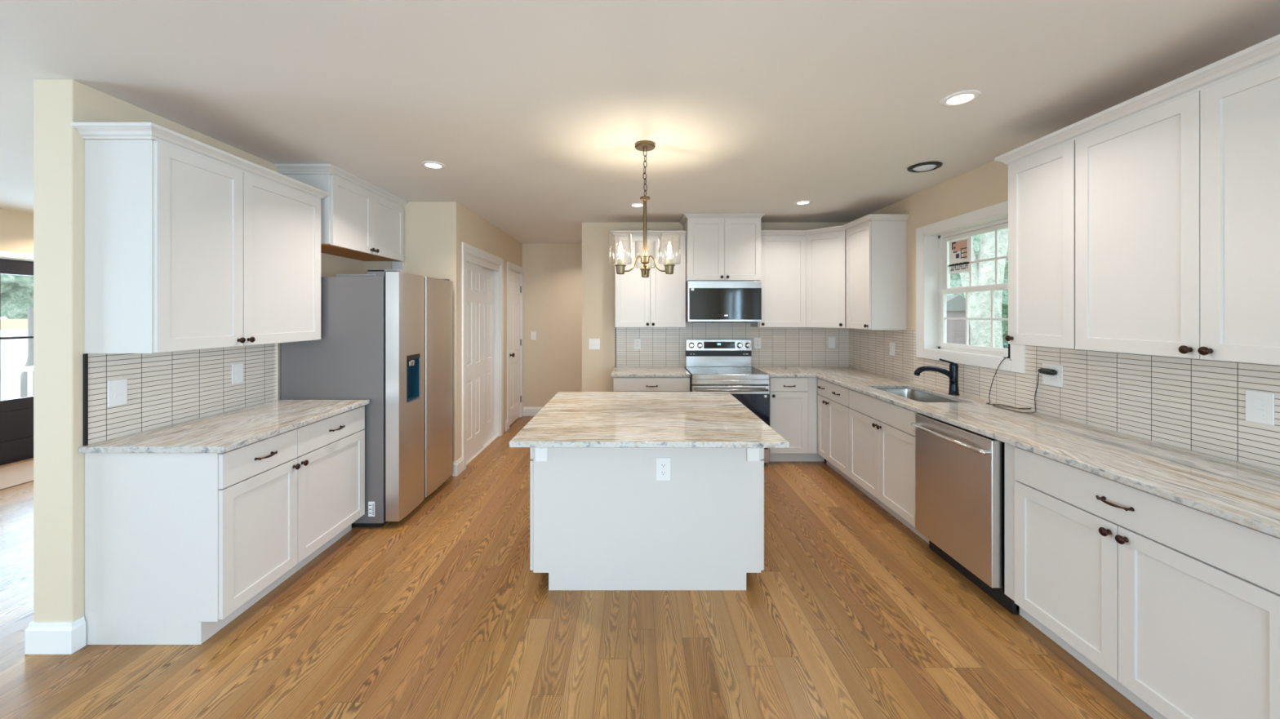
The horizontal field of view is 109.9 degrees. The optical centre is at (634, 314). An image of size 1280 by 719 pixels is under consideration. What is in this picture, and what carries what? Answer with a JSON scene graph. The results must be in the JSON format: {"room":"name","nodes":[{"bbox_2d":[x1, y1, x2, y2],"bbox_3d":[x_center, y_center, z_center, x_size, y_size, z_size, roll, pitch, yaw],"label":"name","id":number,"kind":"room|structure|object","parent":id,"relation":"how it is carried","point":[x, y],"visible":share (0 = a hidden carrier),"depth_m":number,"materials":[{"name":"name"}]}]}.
{"room":"kitchen","nodes":[
{"label":"kitchen","id":0,"kind":"room"},
{"bbox_2d":[0,208,33,259],"bbox_3d":[-4.603,0.230,1.025,3.795,2.570,9.150,0,0,0],"label":"wall","id":1,"kind":"structure","parent":0,"point":[16,228],"depth_m":4.58,"materials":[{"name":"beige paint"}]},
{"bbox_2d":[0,250,33,261],"bbox_3d":[-6.340,0.442,4.550,0.120,2.144,1.700,0,0,0],"label":"trim","id":2,"kind":"structure","parent":1,"relation":"attached to","point":[3,255],"depth_m":4.56,"materials":[{"name":"white paint"}]},
{"bbox_2d":[0,258,33,465],"bbox_3d":[-6.340,0.477,4.550,0.040,2.065,1.460,0,0,0],"label":"door","id":3,"kind":"structure","parent":1,"relation":"in","point":[16,415],"depth_m":4.58,"materials":[{"name":"black paint"}]},
{"bbox_2d":[33,79,522,622],"bbox_3d":[-2.188,0.230,4.346,1.035,2.570,4.668,0,0,0],"label":"wall","id":4,"kind":"structure","parent":0,"point":[432,229],"depth_m":2.01,"materials":[{"name":"beige paint"}]},
{"bbox_2d":[24,616,85,654],"bbox_3d":[-2.608,1.447,3.098,0.208,0.135,2.204,0,0,0],"label":"baseboard","id":5,"kind":"structure","parent":4,"relation":"attached to","point":[40,637],"depth_m":2.00,"materials":[{"name":"white paint"}]},
{"bbox_2d":[82,353,88,445],"bbox_3d":[-2.514,0.391,2.055,0.010,0.420,0.011,0,0,0],"label":"trim","id":6,"kind":"structure","parent":4,"relation":"attached to","point":[85,356],"depth_m":2.05,"materials":[{"name":"black metal"}]},
{"bbox_2d":[84,139,245,353],"bbox_3d":[-2.339,-0.312,2.285,0.360,0.984,0.459,0,0,0],"label":"upper cabinet","id":7,"kind":"object","parent":4,"relation":"attached to","point":[164,222],"visible":1,"depth_m":2.07,"materials":[{"name":"white paint"}]},
{"bbox_2d":[88,343,276,444],"bbox_3d":[-2.517,0.385,2.608,0.004,0.430,1.093,0,0,0],"label":"backsplash","id":8,"kind":"structure","parent":4,"relation":"attached to","point":[170,388],"depth_m":2.44,"materials":[{"name":"tile"}]},
{"bbox_2d":[107,378,127,407],"bbox_3d":[-2.514,0.381,2.181,0.016,0.125,0.080,0,0,0],"label":"wall outlet","id":9,"kind":"object","parent":8,"relation":"attached to","point":[117,388],"visible":1,"depth_m":2.18,"materials":[{"name":"white plastic"}]},
{"bbox_2d":[114,393,122,399],"bbox_3d":[-2.514,0.401,2.181,0.016,0.025,0.034,0,0,0],"label":"socket","id":10,"kind":"object","parent":9,"relation":"attached to","point":[117,396],"depth_m":2.18,"materials":[{"name":"grey plastic"}]},
{"bbox_2d":[114,385,122,391],"bbox_3d":[-2.514,0.361,2.181,0.016,0.025,0.034,0,0,0],"label":"socket","id":11,"kind":"object","parent":9,"relation":"attached to","point":[117,388],"depth_m":2.18,"materials":[{"name":"grey plastic"}]},
{"bbox_2d":[231,363,243,384],"bbox_3d":[-2.514,0.376,2.841,0.016,0.125,0.080,0,0,0],"label":"wall outlet","id":12,"kind":"object","parent":8,"relation":"attached to","point":[237,369],"visible":1,"depth_m":2.83,"materials":[{"name":"white plastic"}]},
{"bbox_2d":[276,343,277,399],"bbox_3d":[-2.516,0.385,3.158,0.008,0.430,0.004,0,0,0],"label":"trim","id":13,"kind":"structure","parent":4,"relation":"attached to","point":[277,344],"depth_m":3.15,"materials":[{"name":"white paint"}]},
{"bbox_2d":[242,172,320,346],"bbox_3d":[-2.339,-0.312,2.828,0.360,0.984,0.623,0,0,0],"label":"upper cabinet","id":14,"kind":"object","parent":4,"relation":"attached to","point":[282,225],"visible":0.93,"depth_m":2.78,"materials":[{"name":"white paint"}]},
{"bbox_2d":[71,122,329,199],"bbox_3d":[-2.341,-0.831,2.600,0.356,0.058,1.182,0,0,0],"label":"crown molding","id":15,"kind":"structure","parent":14,"relation":"on","point":[88,131],"depth_m":2.17,"materials":[{"name":"white paint"}]},
{"bbox_2d":[275,164,407,272],"bbox_3d":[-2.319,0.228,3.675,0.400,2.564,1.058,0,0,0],"label":"upper cabinet","id":16,"kind":"object","parent":4,"relation":"attached to","point":[361,220],"visible":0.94,"depth_m":3.49,"materials":[{"name":"white paint"}]},
{"bbox_2d":[452,457,462,476],"bbox_3d":[-1.677,1.447,4.258,0.046,0.135,0.139,0,0,0],"label":"baseboard","id":17,"kind":"structure","parent":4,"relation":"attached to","point":[457,466],"depth_m":4.20,"materials":[{"name":"white paint"}]},
{"bbox_2d":[466,261,483,462],"bbox_3d":[-1.714,0.469,4.737,0.034,2.059,0.595,0,0,0],"label":"door","id":18,"kind":"structure","parent":4,"relation":"in","point":[474,273],"depth_m":4.77,"materials":[{"name":"white paint"}]},
{"bbox_2d":[466,435,498,465],"bbox_3d":[-1.732,1.509,5.000,0.105,0.012,1.123,0,0,0],"label":"trim","id":19,"kind":"structure","parent":4,"relation":"attached to","point":[493,438],"depth_m":5.14,"materials":[{"name":"white paint"}]},
{"bbox_2d":[462,242,503,471],"bbox_3d":[-1.661,0.408,5.000,0.018,2.212,1.329,0,0,0],"label":"trim","id":20,"kind":"structure","parent":4,"relation":"attached to","point":[466,248],"depth_m":4.39,"materials":[{"name":"white paint"}]},
{"bbox_2d":[466,254,499,271],"bbox_3d":[-1.682,-0.562,5.000,0.016,0.065,1.123,0,0,0],"label":"trim","id":21,"kind":"structure","parent":4,"relation":"attached to","point":[469,259],"depth_m":4.93,"materials":[{"name":"white paint"}]},
{"bbox_2d":[483,266,493,444],"bbox_3d":[-1.757,0.469,5.261,0.034,2.059,0.601,0,0,0],"label":"door","id":22,"kind":"structure","parent":4,"relation":"in","point":[488,274],"depth_m":5.36,"materials":[{"name":"white paint"}]},
{"bbox_2d":[466,253,520,436],"bbox_3d":[-1.730,0.452,5.512,0.119,2.124,2.176,0,0,0],"label":"trim","id":23,"kind":"structure","parent":4,"relation":"attached to","point":[496,274],"depth_m":5.56,"materials":[{"name":"white paint"}]},
{"bbox_2d":[505,419,507,431],"bbox_3d":[-1.662,1.447,5.840,0.016,0.135,0.057,0,0,0],"label":"baseboard","id":24,"kind":"structure","parent":4,"relation":"attached to","point":[506,420],"depth_m":5.81,"materials":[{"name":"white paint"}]},
{"bbox_2d":[506,261,523,429],"bbox_3d":[-1.662,0.411,6.274,0.016,2.206,0.804,0,0,0],"label":"trim","id":25,"kind":"structure","parent":4,"relation":"attached to","point":[509,265],"depth_m":6.00,"materials":[{"name":"white paint"}]},
{"bbox_2d":[509,270,521,425],"bbox_3d":[-1.660,0.454,6.284,0.100,2.091,0.625,0,0,0],"label":"door","id":26,"kind":"structure","parent":4,"relation":"in","point":[515,289],"depth_m":6.29,"materials":[{"name":"white paint"}]},
{"bbox_2d":[522,243,582,407],"bbox_3d":[-1.002,0.230,6.037,3.405,2.570,1.525,0,0,0],"label":"wall","id":27,"kind":"structure","parent":0,"point":[552,272],"depth_m":6.68,"materials":[{"name":"beige paint"}]},
{"bbox_2d":[523,407,542,416],"bbox_3d":[-0.535,1.447,6.672,2.268,0.135,0.016,0,0,0],"label":"baseboard","id":28,"kind":"structure","parent":27,"relation":"attached to","point":[527,411],"depth_m":6.66,"materials":[{"name":"white paint"}]},
{"bbox_2d":[530,331,536,339],"bbox_3d":[-1.500,0.318,6.671,0.080,0.125,0.017,0,0,0],"label":"wall switch","id":29,"kind":"object","parent":27,"relation":"attached to","point":[533,334],"visible":1,"depth_m":6.67,"materials":[{"name":"white plastic"}]},
{"bbox_2d":[0,416,1152,718],"bbox_3d":[-1.940,1.545,1.650,9.120,0.060,10.700,0,0,0],"label":"floor","id":30,"kind":"structure","parent":0,"point":[438,611],"depth_m":2.10,"materials":[{"name":"brown wood"}]},
{"bbox_2d":[0,459,33,490],"bbox_3d":[-5.835,1.510,4.250,0.770,0.009,2.100,0,0,0],"label":"rug","id":31,"kind":"object","parent":30,"relation":"on","point":[20,473],"visible":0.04,"depth_m":4.21,"materials":[{"name":"beige fabric"}]},
{"bbox_2d":[84,428,300,644],"bbox_3d":[-2.186,1.073,2.288,0.664,0.884,0.466,0,0,0],"label":"base cabinet","id":32,"kind":"object","parent":30,"relation":"on","point":[179,546],"visible":0.98,"depth_m":2.06,"materials":[{"name":"white paint"}]},
{"bbox_2d":[280,405,364,583],"bbox_3d":[-2.186,1.073,2.837,0.664,0.884,0.626,0,0,0],"label":"base cabinet","id":33,"kind":"object","parent":30,"relation":"on","point":[331,451],"visible":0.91,"depth_m":2.79,"materials":[{"name":"white paint"}]},
{"bbox_2d":[78,400,369,453],"bbox_3d":[-2.190,0.616,2.595,0.656,0.030,1.130,0,0,0],"label":"countertop","id":34,"kind":"structure","parent":33,"relation":"on","point":[228,431],"depth_m":2.33,"materials":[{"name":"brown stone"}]},
{"bbox_2d":[280,269,452,527],"bbox_3d":[-2.076,0.598,3.640,0.847,1.830,0.940,0,0,0],"label":"refrigerator","id":35,"kind":"object","parent":30,"relation":"on","point":[386,340],"visible":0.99,"depth_m":3.17,"materials":[{"name":"grey metal"}]},
{"bbox_2d":[529,447,764,590],"bbox_3d":[0.070,1.073,2.833,1.360,0.883,1.214,0,0,0],"label":"kitchen island","id":36,"kind":"object","parent":30,"relation":"on","point":[601,518],"visible":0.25,"depth_m":2.46,"materials":[{"name":"white paint"}]},
{"bbox_2d":[509,391,789,448],"bbox_3d":[0.068,0.616,2.790,1.320,0.030,1.368,0,0,0],"label":"island countertop","id":37,"kind":"structure","parent":36,"relation":"on","point":[588,420],"depth_m":2.51,"materials":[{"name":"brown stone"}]},
{"bbox_2d":[656,457,670,480],"bbox_3d":[0.158,0.848,2.455,0.080,0.125,0.009,0,0,0],"label":"wall outlet","id":38,"kind":"object","parent":36,"relation":"attached to","point":[663,464],"visible":1,"depth_m":2.45,"materials":[{"name":"white plastic"}]},
{"bbox_2d":[660,471,666,475],"bbox_3d":[0.158,0.868,2.452,0.034,0.025,0.003,0,0,0],"label":"socket","id":39,"kind":"object","parent":38,"relation":"attached to","point":[662,473],"depth_m":2.45,"materials":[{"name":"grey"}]},
{"bbox_2d":[660,463,666,468],"bbox_3d":[0.158,0.828,2.452,0.034,0.025,0.003,0,0,0],"label":"socket","id":40,"kind":"object","parent":38,"relation":"attached to","point":[662,465],"depth_m":2.45,"materials":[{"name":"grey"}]},
{"bbox_2d":[613,377,689,391],"bbox_3d":[0.176,1.073,4.814,0.775,0.884,0.666,0,0,0],"label":"base cabinet","id":41,"kind":"object","parent":30,"relation":"on","point":[620,384],"visible":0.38,"depth_m":4.52,"materials":[{"name":"white paint"}]},
{"bbox_2d":[610,366,690,377],"bbox_3d":[0.164,0.616,4.826,0.800,0.030,0.654,0,0,0],"label":"countertop","id":42,"kind":"structure","parent":41,"relation":"on","point":[617,371],"depth_m":4.69,"materials":[{"name":"brown stone"}]},
{"bbox_2d":[684,339,769,465],"bbox_3d":[0.953,0.900,4.756,0.768,1.223,0.768,0,0,0],"label":"range","id":43,"kind":"object","parent":30,"relation":"on","point":[713,365],"visible":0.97,"depth_m":4.57,"materials":[{"name":"silver metal"}]},
{"bbox_2d":[684,366,767,374],"bbox_3d":[0.953,0.601,4.772,0.768,0.016,0.605,0,0,0],"label":"cooktop","id":44,"kind":"object","parent":43,"relation":"in","point":[691,370],"depth_m":4.77,"materials":[{"name":"grey glass"}]},
{"bbox_2d":[768,377,824,461],"bbox_3d":[1.648,1.073,4.814,0.610,0.884,0.666,0,0,0],"label":"base cabinet","id":45,"kind":"object","parent":30,"relation":"on","point":[793,400],"visible":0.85,"depth_m":4.52,"materials":[{"name":"white paint"}]},
{"bbox_2d":[817,377,859,489],"bbox_3d":[2.137,1.073,4.201,0.656,0.884,0.669,0,0,0],"label":"base cabinet","id":46,"kind":"object","parent":30,"relation":"on","point":[833,398],"visible":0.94,"depth_m":4.15,"materials":[{"name":"white paint"}]},
{"bbox_2d":[848,389,928,543],"bbox_3d":[2.139,1.073,3.385,0.651,0.884,0.957,0,0,0],"label":"base cabinet","id":47,"kind":"object","parent":30,"relation":"on","point":[882,434],"visible":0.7,"depth_m":3.32,"materials":[{"name":"white paint"}]},
{"bbox_2d":[911,413,1019,613],"bbox_3d":[2.095,1.077,2.582,0.690,0.871,0.640,0,0,0],"label":"dishwasher","id":48,"kind":"object","parent":30,"relation":"on","point":[960,472],"visible":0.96,"depth_m":2.48,"materials":[{"name":"silver metal"}]},
{"bbox_2d":[1004,443,1279,718],"bbox_3d":[2.137,1.073,1.748,0.656,0.884,1.026,0,0,0],"label":"base cabinet","id":49,"kind":"object","parent":30,"relation":"on","point":[1175,606],"visible":0.95,"depth_m":1.62,"materials":[{"name":"white paint"}]},
{"bbox_2d":[752,366,1279,537],"bbox_3d":[1.904,0.616,3.184,1.125,0.030,3.938,0,0,0],"label":"countertop","id":50,"kind":"structure","parent":49,"relation":"on","point":[1243,494],"depth_m":1.95,"materials":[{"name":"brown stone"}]},
{"bbox_2d":[877,388,958,402],"bbox_3d":[2.140,0.736,3.425,0.410,0.210,0.770,0,0,0],"label":"sink","id":51,"kind":"object","parent":50,"relation":"in","point":[915,395],"visible":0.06,"depth_m":3.69,"materials":[{"name":"silver metal"}]},
{"bbox_2d":[913,358,959,395],"bbox_3d":[2.255,0.466,3.350,0.332,0.269,0.072,0,0,0],"label":"kitchen faucet","id":52,"kind":"object","parent":50,"relation":"on","point":[953,374],"visible":1,"depth_m":3.33,"materials":[{"name":"black metal"}]},
{"bbox_2d":[0,0,1279,243],"bbox_3d":[-1.940,-1.115,1.650,9.120,0.120,10.700,0,0,0],"label":"ceiling","id":53,"kind":"structure","parent":0,"point":[535,113],"depth_m":2.03,"materials":[{"name":"paint"}]},
{"bbox_2d":[420,160,445,168],"bbox_3d":[-1.420,-1.051,3.170,0.166,0.007,0.166,0,0,0],"label":"recessed light","id":54,"kind":"object","parent":53,"relation":"in","point":[428,164],"visible":1,"depth_m":3.16,"materials":[{"name":"white paint"}]},
{"bbox_2d":[629,202,643,207],"bbox_3d":[0.030,-1.051,4.330,0.166,0.007,0.166,0,0,0],"label":"recessed light","id":55,"kind":"object","parent":53,"relation":"in","point":[633,205],"visible":0.91,"depth_m":4.33,"materials":[{"name":"white paint"}]},
{"bbox_2d":[608,140,680,277],"bbox_3d":[0.064,-0.648,2.827,0.431,0.812,0.378,0,0,0],"label":"pendant chandelier","id":56,"kind":"object","parent":53,"relation":"hanging from","point":[642,145],"visible":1,"depth_m":2.76,"materials":[{"name":"gold metal"}]},
{"bbox_2d":[793,200,812,204],"bbox_3d":[1.590,-1.051,4.230,0.166,0.007,0.166,0,0,0],"label":"recessed light","id":57,"kind":"object","parent":53,"relation":"in","point":[802,202],"visible":1,"depth_m":4.22,"materials":[{"name":"white paint"}]},
{"bbox_2d":[906,161,942,172],"bbox_3d":[2.070,-1.042,3.200,0.212,0.026,0.212,0,0,0],"label":"recessed light","id":58,"kind":"object","parent":53,"relation":"in","point":[927,166],"visible":1,"depth_m":3.17,"materials":[{"name":"black"}]},
{"bbox_2d":[939,89,981,106],"bbox_3d":[1.590,-1.051,2.190,0.166,0.007,0.166,0,0,0],"label":"recessed light","id":59,"kind":"object","parent":53,"relation":"in","point":[960,98],"visible":1,"depth_m":2.18,"materials":[{"name":"white paint"}]},
{"bbox_2d":[582,222,848,446],"bbox_3d":[0.933,0.230,5.215,3.070,2.570,0.120,0,0,0],"label":"wall","id":60,"kind":"structure","parent":0,"point":[597,274],"depth_m":5.15,"materials":[{"name":"beige paint"}]},
{"bbox_2d":[588,338,599,349],"bbox_3d":[-0.459,0.343,5.146,0.127,0.125,0.017,0,0,0],"label":"wall switch","id":61,"kind":"object","parent":60,"relation":"attached to","point":[593,344],"visible":1,"depth_m":5.15,"materials":[{"name":"white plastic"}]},
{"bbox_2d":[615,327,616,366],"bbox_3d":[-0.212,0.373,5.150,0.008,0.456,0.010,0,0,0],"label":"trim","id":62,"kind":"structure","parent":60,"relation":"attached to","point":[615,327],"depth_m":5.15,"materials":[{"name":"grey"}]},
{"bbox_2d":[634,338,640,349],"bbox_3d":[0.035,0.339,5.142,0.080,0.125,0.009,0,0,0],"label":"wall outlet","id":63,"kind":"object","parent":60,"relation":"attached to","point":[637,341],"visible":1,"depth_m":5.14,"materials":[{"name":"white plastic"}]},
{"bbox_2d":[610,231,686,327],"bbox_3d":[0.148,-0.375,4.970,0.810,1.036,0.368,0,0,0],"label":"upper cabinet","id":64,"kind":"object","parent":60,"relation":"attached to","point":[658,300],"visible":0.94,"depth_m":4.82,"materials":[{"name":"white paint"}]},
{"bbox_2d":[680,213,765,281],"bbox_3d":[0.944,-0.703,4.912,0.848,0.699,0.485,0,0,0],"label":"upper cabinet","id":65,"kind":"object","parent":60,"relation":"attached to","point":[720,246],"visible":0.98,"depth_m":4.71,"materials":[{"name":"white paint"}]},
{"bbox_2d":[685,280,761,323],"bbox_3d":[0.944,-0.131,4.912,0.767,0.442,0.469,0,0,0],"label":"microwave","id":66,"kind":"object","parent":65,"relation":"attached to","point":[706,301],"visible":0.95,"depth_m":4.68,"materials":[{"name":"grey metal"}]},
{"bbox_2d":[616,321,848,366],"bbox_3d":[1.130,0.343,5.151,2.674,0.516,0.008,0,0,0],"label":"backsplash","id":67,"kind":"structure","parent":60,"relation":"attached to","point":[660,346],"depth_m":5.15,"materials":[{"name":"tile"}]},
{"bbox_2d":[754,337,760,348],"bbox_3d":[1.412,0.333,5.142,0.080,0.125,0.009,0,0,0],"label":"wall outlet","id":68,"kind":"object","parent":60,"relation":"attached to","point":[757,340],"visible":1,"depth_m":5.14,"materials":[{"name":"white plastic"}]},
{"bbox_2d":[751,235,805,327],"bbox_3d":[1.590,-0.353,4.970,0.511,0.993,0.368,0,0,0],"label":"upper cabinet","id":69,"kind":"object","parent":60,"relation":"attached to","point":[783,258],"visible":0.88,"depth_m":4.82,"materials":[{"name":"white paint"}]},
{"bbox_2d":[805,230,846,328],"bbox_3d":[2.155,-0.352,4.839,0.624,0.990,0.629,0,0,0],"label":"upper cabinet","id":70,"kind":"object","parent":60,"relation":"attached to","point":[825,253],"visible":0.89,"depth_m":4.67,"materials":[{"name":"white paint"}]},
{"bbox_2d":[760,213,909,235],"bbox_3d":[1.938,-0.872,4.466,0.396,0.049,1.378,0,0,-45],"label":"crown molding","id":71,"kind":"structure","parent":70,"relation":"on","point":[869,217],"depth_m":4.55,"materials":[{"name":"white paint"}]},
{"bbox_2d":[828,337,835,347],"bbox_3d":[2.263,0.325,5.141,0.080,0.125,0.010,0,0,0],"label":"wall switch","id":72,"kind":"object","parent":60,"relation":"attached to","point":[831,340],"visible":1,"depth_m":5.14,"materials":[{"name":"white plastic"}]},
{"bbox_2d":[848,160,1275,471],"bbox_3d":[2.544,0.230,1.675,0.152,2.570,10.450,0,0,0],"label":"wall","id":73,"kind":"structure","parent":0,"point":[985,185],"depth_m":3.58,"materials":[{"name":"beige paint"}]},
{"bbox_2d":[846,220,906,329],"bbox_3d":[2.283,-0.353,4.300,0.368,0.993,0.465,0,0,0],"label":"upper cabinet","id":74,"kind":"object","parent":73,"relation":"attached to","point":[876,250],"visible":1,"depth_m":4.07,"materials":[{"name":"white paint"}]},
{"bbox_2d":[889,342,894,355],"bbox_3d":[2.455,0.331,4.277,0.010,0.125,0.080,0,0,0],"label":"wall switch","id":75,"kind":"object","parent":73,"relation":"attached to","point":[891,344],"visible":1,"depth_m":4.27,"materials":[{"name":"white plastic"}]},
{"bbox_2d":[915,200,1025,373],"bbox_3d":[2.531,-0.186,3.362,0.170,1.118,1.073,0,0,0],"label":"window","id":76,"kind":"structure","parent":73,"relation":"in","point":[932,240],"depth_m":3.58,"materials":[{"name":"white paint"}]},
{"bbox_2d":[949,237,968,274],"bbox_3d":[2.596,-0.464,3.587,0.006,0.267,0.225,0,0,0],"label":"label","id":77,"kind":"object","parent":76,"relation":"attached to","point":[958,249],"visible":1,"depth_m":3.58,"materials":[{"name":"white paper"}]},
{"bbox_2d":[1004,140,1075,349],"bbox_3d":[2.283,-0.339,2.368,0.368,1.022,0.387,0,0,0],"label":"upper cabinet","id":78,"kind":"object","parent":73,"relation":"attached to","point":[1042,186],"visible":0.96,"depth_m":2.34,"materials":[{"name":"white paint"}]},
{"bbox_2d":[1042,363,1062,387],"bbox_3d":[2.458,0.357,2.637,0.016,0.125,0.127,0,0,2],"label":"wall outlet","id":79,"kind":"object","parent":73,"relation":"attached to","point":[1057,380],"visible":0.7,"depth_m":2.62,"materials":[{"name":"white plastic"}]},
{"bbox_2d":[986,343,1057,413],"bbox_3d":[2.404,0.379,2.825,0.137,0.447,0.478,0,0,0],"label":"power cord","id":80,"kind":"object","parent":79,"relation":"attached to","point":[1042,371],"visible":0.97,"depth_m":2.73,"materials":[{"name":"black plastic"}]},
{"bbox_2d":[1044,375,1050,380],"bbox_3d":[2.459,0.377,2.660,0.016,0.025,0.034,0,0,0],"label":"socket","id":81,"kind":"object","parent":79,"relation":"attached to","point":[1046,377],"depth_m":2.66,"materials":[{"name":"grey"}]},
{"bbox_2d":[848,328,1279,471],"bbox_3d":[2.464,0.370,3.181,0.008,0.460,3.932,0,0,0],"label":"backsplash","id":82,"kind":"structure","parent":73,"relation":"attached to","point":[1196,405],"depth_m":2.23,"materials":[{"name":"tile"}]},
{"bbox_2d":[1075,58,1279,365],"bbox_3d":[2.283,-0.339,1.691,0.368,1.022,0.961,0,0,0],"label":"upper cabinet","id":83,"kind":"object","parent":73,"relation":"attached to","point":[1177,202],"visible":1,"depth_m":1.73,"materials":[{"name":"white paint"}]},
{"bbox_2d":[995,34,1279,166],"bbox_3d":[2.282,-0.879,1.909,0.368,0.064,1.408,0,0,0],"label":"crown molding","id":84,"kind":"structure","parent":83,"relation":"on","point":[1264,52],"depth_m":1.81,"materials":[{"name":"white paint"}]},
{"bbox_2d":[1245,390,1274,426],"bbox_3d":[2.459,0.366,1.763,0.016,0.125,0.080,0,0,0],"label":"wall outlet","id":85,"kind":"object","parent":73,"relation":"attached to","point":[1260,406],"visible":1,"depth_m":1.76,"materials":[{"name":"white plastic"}]},
{"bbox_2d":[1252,408,1265,416],"bbox_3d":[2.459,0.386,1.763,0.016,0.025,0.034,0,0,0],"label":"socket","id":86,"kind":"object","parent":85,"relation":"attached to","point":[1255,412],"depth_m":1.76,"materials":[{"name":"grey plastic"}]},
{"bbox_2d":[1252,398,1265,405],"bbox_3d":[2.459,0.346,1.763,0.016,0.025,0.034,0,0,0],"label":"socket","id":87,"kind":"object","parent":85,"relation":"attached to","point":[1255,402],"depth_m":1.76,"materials":[{"name":"grey plastic"}]},
{"label":"outside","id":88,"kind":"structure","parent":0,"visible":0},
{"bbox_2d":[0,338,27,400],"bbox_3d":[-25.760,1.825,12.500,38.480,0.380,65.000,0,0,0],"label":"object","id":89,"kind":"structure","parent":88,"point":[14,352],"depth_m":17.12,"materials":[{"name":"white"}]},
{"bbox_2d":[0,319,27,329],"bbox_3d":[-14.950,0.875,11.000,0.100,1.520,10.000,0,0,0],"label":"barrier","id":90,"kind":"object","parent":89,"relation":"on","point":[6,324],"visible":0.17,"depth_m":10.78,"materials":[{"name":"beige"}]},
{"bbox_2d":[0,365,33,399],"bbox_3d":[-7.600,1.145,5.700,0.060,0.979,3.000,0,0,0],"label":"deck railing","id":91,"kind":"object","parent":89,"relation":"on","point":[16,371],"visible":0.05,"depth_m":5.51,"materials":[{"name":"white paint"}]},
{"bbox_2d":[20,307,33,397],"bbox_3d":[-10.200,0.759,7.620,0.400,1.750,0.400,0,0,0],"label":"post","id":92,"kind":"object","parent":89,"relation":"on","point":[24,376],"visible":0.34,"depth_m":7.56,"materials":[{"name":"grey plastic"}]},
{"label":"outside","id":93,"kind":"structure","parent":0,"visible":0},
{"bbox_3d":[21.330,1.965,12.500,37.340,0.100,65.000,0,0,0],"label":"lawn","id":94,"kind":"structure","parent":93,"visible":0},
{"bbox_2d":[946,294,970,345],"bbox_3d":[8.175,0.715,12.400,1.450,2.400,2.200,0,0,0],"label":"garden shed","id":95,"kind":"object","parent":94,"relation":"on","point":[956,304],"visible":0.08,"depth_m":11.40,"materials":[{"name":"grey"}]},
{"bbox_2d":[946,234,1008,347],"bbox_3d":[17.215,-4.143,28.175,23.721,15.516,14.030,0,0,0],"label":"tree","id":96,"kind":"object","parent":94,"relation":"on","point":[955,279],"visible":0.02,"depth_m":22.98,"materials":[{"name":"green plant"}]},
{"bbox_2d":[955,228,1008,347],"bbox_3d":[5.837,-1.028,7.731,1.646,5.943,0.544,0,0,15],"label":"tree","id":97,"kind":"object","parent":94,"relation":"on","point":[983,273],"visible":0.24,"depth_m":7.54,"materials":[{"name":"green plant"}]},
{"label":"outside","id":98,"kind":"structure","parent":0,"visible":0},
{"bbox_2d":[0,274,33,319],"bbox_3d":[-16.930,-1.445,12.322,4.831,3.746,4.478,0,0,0],"label":"tree","id":99,"kind":"object","parent":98,"point":[16,291],"visible":0.06,"depth_m":11.64,"materials":[{"name":"green plant"}]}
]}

